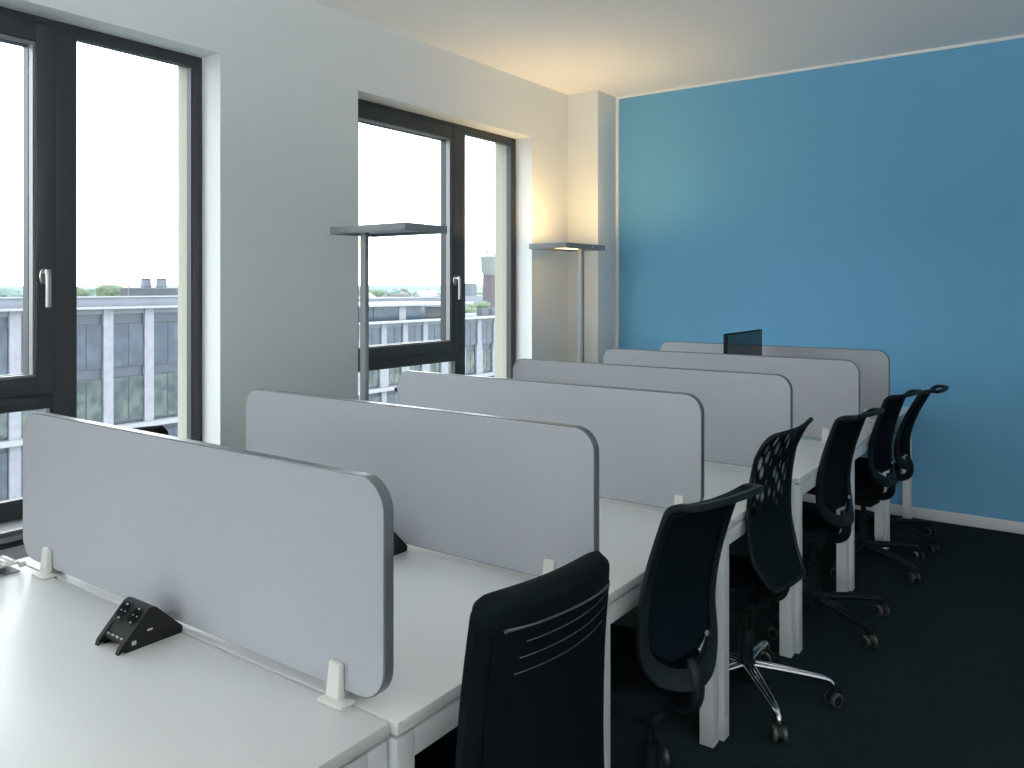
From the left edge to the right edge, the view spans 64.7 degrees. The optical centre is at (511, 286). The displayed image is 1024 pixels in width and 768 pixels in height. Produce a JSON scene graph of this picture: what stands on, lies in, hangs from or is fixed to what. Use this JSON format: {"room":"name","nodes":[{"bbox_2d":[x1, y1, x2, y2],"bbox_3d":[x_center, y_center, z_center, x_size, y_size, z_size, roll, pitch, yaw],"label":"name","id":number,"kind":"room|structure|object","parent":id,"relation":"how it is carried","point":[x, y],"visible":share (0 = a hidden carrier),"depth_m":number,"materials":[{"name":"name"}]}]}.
{"room":"open-plan office","nodes":[
{"label":"open-plan office","id":0,"kind":"room"},
{"bbox_2d":[0,0,567,559],"bbox_3d":[-3.040,-0.066,2.024,0.340,3.412,12.760,0,0,36],"label":"wall","id":1,"kind":"structure","parent":0,"point":[283,81],"depth_m":4.38,"materials":[{"name":"white paint"}]},
{"bbox_2d":[0,6,201,549],"bbox_3d":[-2.087,-0.062,3.336,0.375,2.176,1.805,0,0,36],"label":"window","id":2,"kind":"structure","parent":1,"relation":"in","point":[48,379],"depth_m":3.50,"materials":[{"name":"grey metal"}]},
{"bbox_2d":[358,99,515,378],"bbox_3d":[-0.502,-0.062,5.555,0.375,2.176,1.810,0,0,36],"label":"window","id":3,"kind":"structure","parent":1,"relation":"in","point":[451,345],"depth_m":5.66,"materials":[{"name":"grey metal"}]},
{"bbox_2d":[568,90,615,362],"bbox_3d":[0.659,-0.016,6.663,0.286,3.112,0.310,0,0,36],"label":"column","id":4,"kind":"structure","parent":0,"point":[591,114],"depth_m":6.54,"materials":[{"name":"white paint"}]},
{"bbox_2d":[311,0,1023,96],"bbox_3d":[-0.306,-1.672,0.071,6.380,0.200,12.160,0,0,36],"label":"ceiling","id":5,"kind":"structure","parent":0,"point":[616,48],"depth_m":5.00,"materials":[{"name":"white paint"}]},
{"bbox_2d":[455,501,1023,767],"bbox_3d":[-0.306,1.590,0.071,6.380,0.100,12.160,0,0,36],"label":"floor","id":6,"kind":"structure","parent":0,"point":[942,685],"depth_m":3.19,"materials":[{"name":"carpet"}]},
{"bbox_2d":[132,425,168,434],"bbox_3d":[-1.355,1.035,2.883,0.733,1.009,0.669,0,0,36],"label":"office chair","id":7,"kind":"object","parent":6,"relation":"on","point":[160,429],"visible":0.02,"depth_m":3.07,"materials":[{"name":"black plastic"}]},
{"bbox_2d":[0,564,389,767],"bbox_3d":[-1.081,1.170,1.603,1.530,0.740,0.806,0,0,36],"label":"desk","id":8,"kind":"object","parent":6,"relation":"on","point":[67,700],"visible":0.87,"depth_m":1.55,"materials":[{"name":"white laminate"}]},
{"bbox_2d":[0,555,26,576],"bbox_3d":[-1.486,0.785,2.212,0.100,0.030,0.271,0,0,36],"label":"flap","id":9,"kind":"object","parent":8,"relation":"on","point":[6,562],"visible":1,"depth_m":2.28,"materials":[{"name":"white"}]},
{"bbox_2d":[95,597,181,655],"bbox_3d":[-0.848,0.758,1.843,0.101,0.083,0.152,0,0,36],"label":"wedge","id":10,"kind":"object","parent":8,"relation":"on","point":[136,624],"visible":1,"depth_m":1.81,"materials":[{"name":"black plastic"}]},
{"bbox_2d":[115,601,131,620],"bbox_3d":[-0.883,0.735,1.838,0.046,0.035,0.031,0,0,36],"label":"outlet","id":11,"kind":"object","parent":10,"relation":"attached to","point":[124,611],"depth_m":1.83,"materials":[{"name":"black plastic"}]},
{"bbox_2d":[127,606,143,625],"bbox_3d":[-0.843,0.735,1.809,0.046,0.035,0.031,0,0,36],"label":"outlet","id":12,"kind":"object","parent":10,"relation":"attached to","point":[135,614],"depth_m":1.81,"materials":[{"name":"black plastic"}]},
{"bbox_2d":[23,412,393,710],"bbox_3d":[-0.832,0.580,1.933,1.460,0.440,0.078,0,0,36],"label":"screen","id":13,"kind":"object","parent":8,"relation":"attached to","point":[289,562],"visible":1,"depth_m":1.78,"materials":[{"name":"grey fabric"}]},
{"bbox_2d":[17,550,526,767],"bbox_3d":[-0.618,1.170,2.226,1.530,0.740,0.734,0,0,36],"label":"desk","id":14,"kind":"object","parent":6,"relation":"on","point":[434,597],"visible":0.19,"depth_m":1.80,"materials":[{"name":"white laminate"}]},
{"bbox_2d":[394,532,406,555],"bbox_3d":[-0.402,0.758,2.421,0.101,0.083,0.152,0,0,36],"label":"wedge","id":15,"kind":"object","parent":14,"relation":"on","point":[400,546],"visible":0.02,"depth_m":2.42,"materials":[{"name":"black plastic"}]},
{"bbox_2d":[246,389,598,575],"bbox_3d":[-0.375,0.583,2.506,1.446,0.434,0.078,0,0,36],"label":"screen","id":16,"kind":"object","parent":14,"relation":"attached to","point":[516,494],"visible":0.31,"depth_m":2.34,"materials":[{"name":"grey fabric"}]},
{"bbox_2d":[330,222,446,400],"bbox_3d":[-0.634,0.615,4.146,0.527,1.850,0.310,0,0,36],"label":"floor lamp","id":17,"kind":"object","parent":6,"relation":"on","point":[402,228],"visible":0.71,"depth_m":4.08,"materials":[{"name":"grey metal"}]},
{"bbox_2d":[369,230,419,233],"bbox_3d":[-0.634,-0.287,4.146,0.427,0.004,0.210,0,0,36],"label":"diffuser","id":18,"kind":"object","parent":17,"relation":"attached to","point":[402,230],"depth_m":4.24,"materials":[{"name":"grey"}]},
{"bbox_2d":[415,550,609,767],"bbox_3d":[-0.012,1.045,1.663,0.719,0.989,0.656,0,0,43],"label":"office chair","id":19,"kind":"object","parent":6,"relation":"on","point":[532,694],"visible":0.99,"depth_m":1.50,"materials":[{"name":"black fabric"}]},
{"bbox_2d":[455,617,494,767],"bbox_3d":[0.062,0.874,1.572,0.111,0.628,0.426,0,0,43],"label":"cushion","id":20,"kind":"object","parent":19,"relation":"on","point":[475,746],"depth_m":1.44,"materials":[{"name":"black fabric"}]},
{"bbox_2d":[405,502,718,767],"bbox_3d":[-0.154,1.170,2.852,1.530,0.740,0.812,0,0,36],"label":"desk","id":21,"kind":"object","parent":6,"relation":"on","point":[627,535],"visible":0.09,"depth_m":2.46,"materials":[{"name":"white laminate"}]},
{"bbox_2d":[397,371,703,507],"bbox_3d":[0.070,0.586,3.202,1.434,0.428,0.078,0,0,36],"label":"screen","id":22,"kind":"object","parent":21,"relation":"attached to","point":[650,442],"visible":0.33,"depth_m":2.98,"materials":[{"name":"grey fabric"}]},
{"bbox_2d":[529,242,604,361],"bbox_3d":[0.409,0.615,5.926,0.316,1.850,0.550,0,0,36],"label":"floor lamp","id":23,"kind":"object","parent":6,"relation":"on","point":[564,246],"visible":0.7,"depth_m":5.82,"materials":[{"name":"grey metal"}]},
{"bbox_2d":[610,483,763,767],"bbox_3d":[0.368,1.037,2.275,0.676,1.001,0.703,0,0,-42],"label":"office chair","id":24,"kind":"object","parent":6,"relation":"on","point":[652,669],"visible":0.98,"depth_m":2.18,"materials":[{"name":"black fabric"}]},
{"bbox_2d":[599,466,795,741],"bbox_3d":[0.332,1.170,3.508,1.530,0.740,0.809,0,0,36],"label":"desk","id":25,"kind":"object","parent":6,"relation":"on","point":[718,481],"visible":0.19,"depth_m":2.92,"materials":[{"name":"white laminate"}]},
{"bbox_2d":[513,358,792,466],"bbox_3d":[0.592,0.587,3.843,1.448,0.425,0.078,0,0,36],"label":"screen","id":26,"kind":"object","parent":25,"relation":"attached to","point":[742,410],"visible":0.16,"depth_m":3.61,"materials":[{"name":"grey fabric"}]},
{"bbox_2d":[695,417,842,742],"bbox_3d":[0.861,1.015,3.083,0.684,1.049,0.642,0,0,42],"label":"office chair","id":27,"kind":"object","parent":6,"relation":"on","point":[775,564],"visible":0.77,"depth_m":2.96,"materials":[{"name":"black"}]},
{"bbox_2d":[763,648,774,659],"bbox_3d":[1.045,1.495,3.315,0.060,0.042,0.020,0,0,40],"label":"hood","id":28,"kind":"object","parent":27,"relation":"attached to","point":[768,654],"depth_m":3.30,"materials":[{"name":"black plastic"}]},
{"bbox_2d":[775,723,783,738],"bbox_3d":[0.907,1.495,2.741,0.020,0.042,0.060,0,0,8],"label":"hood","id":29,"kind":"object","parent":27,"relation":"attached to","point":[779,728],"depth_m":2.72,"materials":[{"name":"black plastic"}]},
{"bbox_2d":[825,689,841,700],"bbox_3d":[1.184,1.495,2.978,0.060,0.042,0.020,0,0,-21],"label":"hood","id":30,"kind":"object","parent":27,"relation":"attached to","point":[831,694],"depth_m":2.96,"materials":[{"name":"black plastic"}]},
{"bbox_2d":[704,440,848,653],"bbox_3d":[0.835,1.170,4.185,1.530,0.740,0.864,0,0,36],"label":"desk","id":31,"kind":"object","parent":6,"relation":"on","point":[808,454],"visible":0.11,"depth_m":3.60,"materials":[{"name":"white laminate"}]},
{"bbox_2d":[603,348,859,442],"bbox_3d":[1.152,0.586,4.506,1.470,0.428,0.078,0,0,36],"label":"screen","id":32,"kind":"object","parent":31,"relation":"attached to","point":[824,390],"visible":0.39,"depth_m":4.24,"materials":[{"name":"grey fabric"}]},
{"bbox_2d":[768,408,889,647],"bbox_3d":[1.384,1.045,3.756,0.666,0.986,0.692,0,0,-44],"label":"office chair","id":33,"kind":"object","parent":6,"relation":"on","point":[821,527],"visible":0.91,"depth_m":3.67,"materials":[{"name":"black fabric"}]},
{"bbox_2d":[768,624,778,630],"bbox_3d":[1.154,1.496,3.550,0.059,0.041,0.020,0,0,43],"label":"hood","id":34,"kind":"object","parent":33,"relation":"attached to","point":[774,627],"depth_m":3.54,"materials":[{"name":"black plastic"}]},
{"bbox_2d":[865,633,874,643],"bbox_3d":[1.531,1.496,3.459,0.020,0.041,0.059,0,0,1],"label":"hood","id":35,"kind":"object","parent":33,"relation":"attached to","point":[869,637],"depth_m":3.44,"materials":[{"name":"black plastic"}]},
{"bbox_2d":[877,603,887,612],"bbox_3d":[1.734,1.496,3.790,0.020,0.041,0.059,0,0,-6],"label":"hood","id":36,"kind":"object","parent":33,"relation":"attached to","point":[881,607],"depth_m":3.77,"materials":[{"name":"black plastic"}]},
{"bbox_2d":[800,422,884,590],"bbox_3d":[1.337,1.170,4.861,1.530,0.740,0.809,0,0,36],"label":"desk","id":37,"kind":"object","parent":6,"relation":"on","point":[862,445],"visible":0.04,"depth_m":4.25,"materials":[{"name":"white laminate"}]},
{"bbox_2d":[723,329,761,355],"bbox_3d":[1.390,0.534,4.888,0.200,0.532,0.620,0,0,36],"label":"monitor","id":38,"kind":"object","parent":37,"relation":"on","point":[744,342],"visible":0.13,"depth_m":4.86,"materials":[{"name":"black plastic"}]},
{"bbox_2d":[660,341,889,422],"bbox_3d":[1.619,0.587,5.174,1.460,0.426,0.078,0,0,36],"label":"screen","id":39,"kind":"object","parent":37,"relation":"attached to","point":[874,365],"visible":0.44,"depth_m":4.84,"materials":[{"name":"grey fabric"}]},
{"bbox_2d":[802,389,923,581],"bbox_3d":[1.943,1.051,4.511,0.684,0.974,0.658,0,0,44],"label":"office chair","id":40,"kind":"object","parent":6,"relation":"on","point":[869,491],"visible":0.8,"depth_m":4.43,"materials":[{"name":"black fabric"}]},
{"bbox_2d":[910,571,918,578],"bbox_3d":[2.099,1.496,4.224,0.020,0.041,0.058,0,0,-1],"label":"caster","id":41,"kind":"object","parent":40,"relation":"attached to","point":[913,574],"depth_m":4.20,"materials":[{"name":"black plastic"}]},
{"bbox_2d":[914,550,922,557],"bbox_3d":[2.288,1.496,4.558,0.020,0.041,0.058,0,0,-8],"label":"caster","id":42,"kind":"object","parent":40,"relation":"attached to","point":[917,553],"depth_m":4.54,"materials":[{"name":"black plastic"}]},
{"bbox_2d":[871,407,911,548],"bbox_3d":[1.813,1.170,5.504,1.530,0.740,0.779,0,0,36],"label":"desk","id":43,"kind":"object","parent":6,"relation":"on","point":[907,484],"visible":0.12,"depth_m":5.34,"materials":[{"name":"white laminate"}]},
{"bbox_2d":[855,385,948,553],"bbox_3d":[2.261,1.066,4.947,0.691,0.948,0.658,0,0,39],"label":"office chair","id":44,"kind":"object","parent":6,"relation":"on","point":[902,447],"visible":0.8,"depth_m":4.85,"materials":[{"name":"black plastic"}]},
{"bbox_2d":[930,543,938,550],"bbox_3d":[2.438,1.496,4.676,0.020,0.041,0.058,0,0,-6],"label":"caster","id":45,"kind":"object","parent":44,"relation":"attached to","point":[933,546],"depth_m":4.66,"materials":[{"name":"black plastic"}]},
{"bbox_2d":[619,38,1023,521],"bbox_3d":[3.424,-0.066,5.032,6.680,3.412,0.250,0,0,36],"label":"wall","id":46,"kind":"structure","parent":0,"point":[876,204],"depth_m":5.58,"materials":[{"name":"blue paint"}]},
{"bbox_2d":[616,99,618,347],"bbox_3d":[0.872,-0.044,6.694,0.024,3.024,0.012,0,0,36],"label":"trim","id":47,"kind":"structure","parent":46,"relation":"attached to","point":[617,100],"depth_m":6.69,"materials":[{"name":"white paint"}]},
{"bbox_2d":[616,34,1023,98],"bbox_3d":[3.341,-1.563,4.929,6.094,0.018,0.014,0,0,36],"label":"trim","id":48,"kind":"structure","parent":46,"relation":"attached to","point":[1016,36],"depth_m":5.68,"materials":[{"name":"white paint"}]},
{"bbox_2d":[802,493,1023,533],"bbox_3d":[3.341,1.504,4.929,6.094,0.072,0.014,0,0,36],"label":"baseboard","id":49,"kind":"structure","parent":46,"relation":"attached to","point":[895,509],"depth_m":5.25,"materials":[{"name":"white"}]},
{"label":"outside","id":50,"kind":"structure","parent":0,"visible":0},
{"bbox_2d":[0,288,22,296],"bbox_3d":[-149.056,4.801,239.435,9.366,9.072,9.312,0,0,-20],"label":"tree","id":51,"kind":"object","parent":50,"point":[6,292],"visible":0.49,"depth_m":236.81,"materials":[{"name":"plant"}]},
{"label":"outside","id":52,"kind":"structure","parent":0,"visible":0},
{"bbox_2d":[77,287,89,295],"bbox_3d":[-133.704,5.823,245.987,9.870,11.672,11.089,0,0,-21],"label":"tree","id":53,"kind":"object","parent":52,"point":[80,291],"visible":0.16,"depth_m":244.15,"materials":[{"name":"green plant"}]},
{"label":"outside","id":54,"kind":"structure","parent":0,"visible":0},
{"bbox_2d":[382,290,410,296],"bbox_3d":[-37.111,5.656,261.727,9.957,9.644,9.898,0,0,-22],"label":"tree","id":55,"kind":"object","parent":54,"point":[393,291],"visible":0.17,"depth_m":259.76,"materials":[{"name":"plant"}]},
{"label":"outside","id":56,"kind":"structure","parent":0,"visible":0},
{"bbox_2d":[377,290,383,296],"bbox_3d":[-50.014,5.234,296.751,7.273,8.601,8.172,0,0,21],"label":"tree","id":57,"kind":"object","parent":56,"point":[381,292],"visible":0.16,"depth_m":293.99,"materials":[{"name":"green plant"}]},
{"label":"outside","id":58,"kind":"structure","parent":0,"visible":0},
{"bbox_2d":[359,289,378,296],"bbox_3d":[-48.687,5.005,271.438,8.150,8.578,7.254,0,0,-23],"label":"tree","id":59,"kind":"object","parent":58,"point":[374,292],"visible":0.14,"depth_m":270.57,"materials":[{"name":"green plant"}]},
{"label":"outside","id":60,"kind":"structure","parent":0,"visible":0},
{"bbox_2d":[0,285,482,294],"bbox_3d":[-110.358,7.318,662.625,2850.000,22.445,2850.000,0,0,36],"label":"hills","id":61,"kind":"structure","parent":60,"point":[411,288],"depth_m":1248.07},
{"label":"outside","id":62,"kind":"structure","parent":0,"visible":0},
{"bbox_2d":[140,278,151,287],"bbox_3d":[-22.621,0.009,50.000,0.500,1.130,0.500,0,0,36],"label":"roof vent","id":63,"kind":"object","parent":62,"point":[145,282],"visible":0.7,"depth_m":49.84,"materials":[{"name":"metal"}]},
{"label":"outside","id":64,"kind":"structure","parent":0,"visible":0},
{"bbox_3d":[2.098,18.700,47.661,43.000,0.280,200.000,0,0,36],"label":"ground","id":65,"kind":"structure","parent":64,"visible":0},
{"bbox_2d":[0,295,177,500],"bbox_3d":[-24.499,9.490,38.517,9.350,18.100,23.105,0,0,36],"label":"office building","id":66,"kind":"structure","parent":65,"relation":"on","point":[127,346],"depth_m":38.86,"materials":[{"name":"grey concrete"}]},
{"bbox_2d":[119,288,177,295],"bbox_3d":[-20.018,0.670,47.068,0.960,1.240,5.260,0,0,36],"label":"screen","id":67,"kind":"object","parent":66,"relation":"on","point":[123,291],"visible":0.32,"depth_m":45.67,"materials":[{"name":"concrete"}]},
{"bbox_2d":[155,278,167,287],"bbox_3d":[-21.663,0.009,50.000,0.500,1.130,0.500,0,0,36],"label":"roof vent","id":68,"kind":"object","parent":66,"relation":"on","point":[160,282],"visible":0.71,"depth_m":49.86,"materials":[{"name":"metal"}]},
{"bbox_2d":[358,313,494,403],"bbox_3d":[-7.177,10.425,62.762,9.350,16.230,29.530,0,0,36],"label":"office building","id":69,"kind":"structure","parent":65,"relation":"on","point":[479,330],"depth_m":57.12,"materials":[{"name":"grey concrete"}]},
{"bbox_2d":[359,301,473,321],"bbox_3d":[-10.891,1.810,60.444,6.600,1.200,18.300,0,0,36],"label":"penthouse","id":70,"kind":"object","parent":69,"relation":"on","point":[395,310],"visible":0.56,"depth_m":59.41,"materials":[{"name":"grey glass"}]},
{"bbox_2d":[477,308,488,315],"bbox_3d":[-2.480,2.100,68.261,0.600,0.620,0.900,0,0,36],"label":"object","id":71,"kind":"object","parent":69,"relation":"on","point":[480,311],"visible":1,"depth_m":67.95,"materials":[{"name":"grey"}]},
{"bbox_2d":[489,308,494,314],"bbox_3d":[-1.666,2.100,69.400,0.600,0.620,0.900,0,0,36],"label":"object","id":72,"kind":"object","parent":69,"relation":"on","point":[491,310],"visible":0.57,"depth_m":68.98,"materials":[{"name":"grey"}]},
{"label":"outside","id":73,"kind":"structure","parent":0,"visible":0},
{"bbox_3d":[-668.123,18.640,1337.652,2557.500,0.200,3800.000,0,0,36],"label":"ground","id":74,"kind":"structure","parent":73,"visible":0},
{"bbox_2d":[359,297,440,306],"bbox_3d":[-18.590,8.365,85.793,10.000,14.350,26.000,0,0,36],"label":"long hall","id":75,"kind":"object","parent":74,"relation":"on","point":[371,299],"visible":0.07,"depth_m":88.70,"materials":[{"name":"concrete"}]},
{"bbox_2d":[390,294,409,296],"bbox_3d":[-34.451,10.338,248.604,4.412,16.404,7.797,0,0,6],"label":"house","id":76,"kind":"structure","parent":74,"relation":"on","point":[391,295],"depth_m":244.86,"materials":[{"name":"grey"}]},
{"bbox_2d":[397,288,411,296],"bbox_3d":[-39.163,9.519,284.963,7.082,18.043,5.190,0,0,-20],"label":"house","id":77,"kind":"structure","parent":74,"relation":"on","point":[400,289],"depth_m":283.07,"materials":[{"name":"grey"}]},
{"bbox_2d":[414,290,437,296],"bbox_3d":[-27.454,9.797,258.211,6.267,17.486,4.789,0,0,-31],"label":"house","id":78,"kind":"structure","parent":74,"relation":"on","point":[419,293],"depth_m":257.05,"materials":[{"name":"grey"}]},
{"bbox_2d":[465,283,476,295],"bbox_3d":[-15.204,9.221,300.000,3.000,21.200,3.200,0,0,36],"label":"tower block","id":79,"kind":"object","parent":74,"relation":"on","point":[470,288],"visible":0.36,"depth_m":298.84,"materials":[{"name":"concrete"}]},
{"bbox_2d":[465,296,481,306],"bbox_3d":[-12.153,10.601,240.082,7.566,15.878,6.877,0,0,-42],"label":"house","id":80,"kind":"structure","parent":74,"relation":"on","point":[474,299],"depth_m":238.43,"materials":[{"name":"grey"}]},
{"bbox_2d":[480,250,494,307],"bbox_3d":[-4.802,5.649,210.000,7.061,31.026,7.061,0,0,36],"label":"water tower","id":81,"kind":"structure","parent":74,"relation":"on","point":[487,261],"depth_m":207.30,"materials":[{"name":"brick"}]},
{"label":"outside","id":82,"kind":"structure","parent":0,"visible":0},
{"bbox_2d":[96,285,123,295],"bbox_3d":[-37.308,1.670,75.420,2.774,3.758,3.623,0,0,-30],"label":"tree","id":83,"kind":"object","parent":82,"point":[102,290],"visible":0.38,"depth_m":73.94,"materials":[{"name":"green plant"}]},
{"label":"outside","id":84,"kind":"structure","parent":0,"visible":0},
{"bbox_2d":[465,306,476,312],"bbox_3d":[-4.518,3.819,94.849,2.971,3.109,3.079,0,0,-16],"label":"tree","id":85,"kind":"object","parent":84,"point":[467,309],"visible":0.38,"depth_m":93.55,"materials":[{"name":"green plant"}]},
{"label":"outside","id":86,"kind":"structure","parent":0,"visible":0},
{"bbox_2d":[469,301,490,307],"bbox_3d":[-4.810,3.746,120.157,3.301,3.454,3.421,0,0,-8],"label":"tree","id":87,"kind":"object","parent":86,"point":[485,304],"visible":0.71,"depth_m":119.10,"materials":[{"name":"green plant"}]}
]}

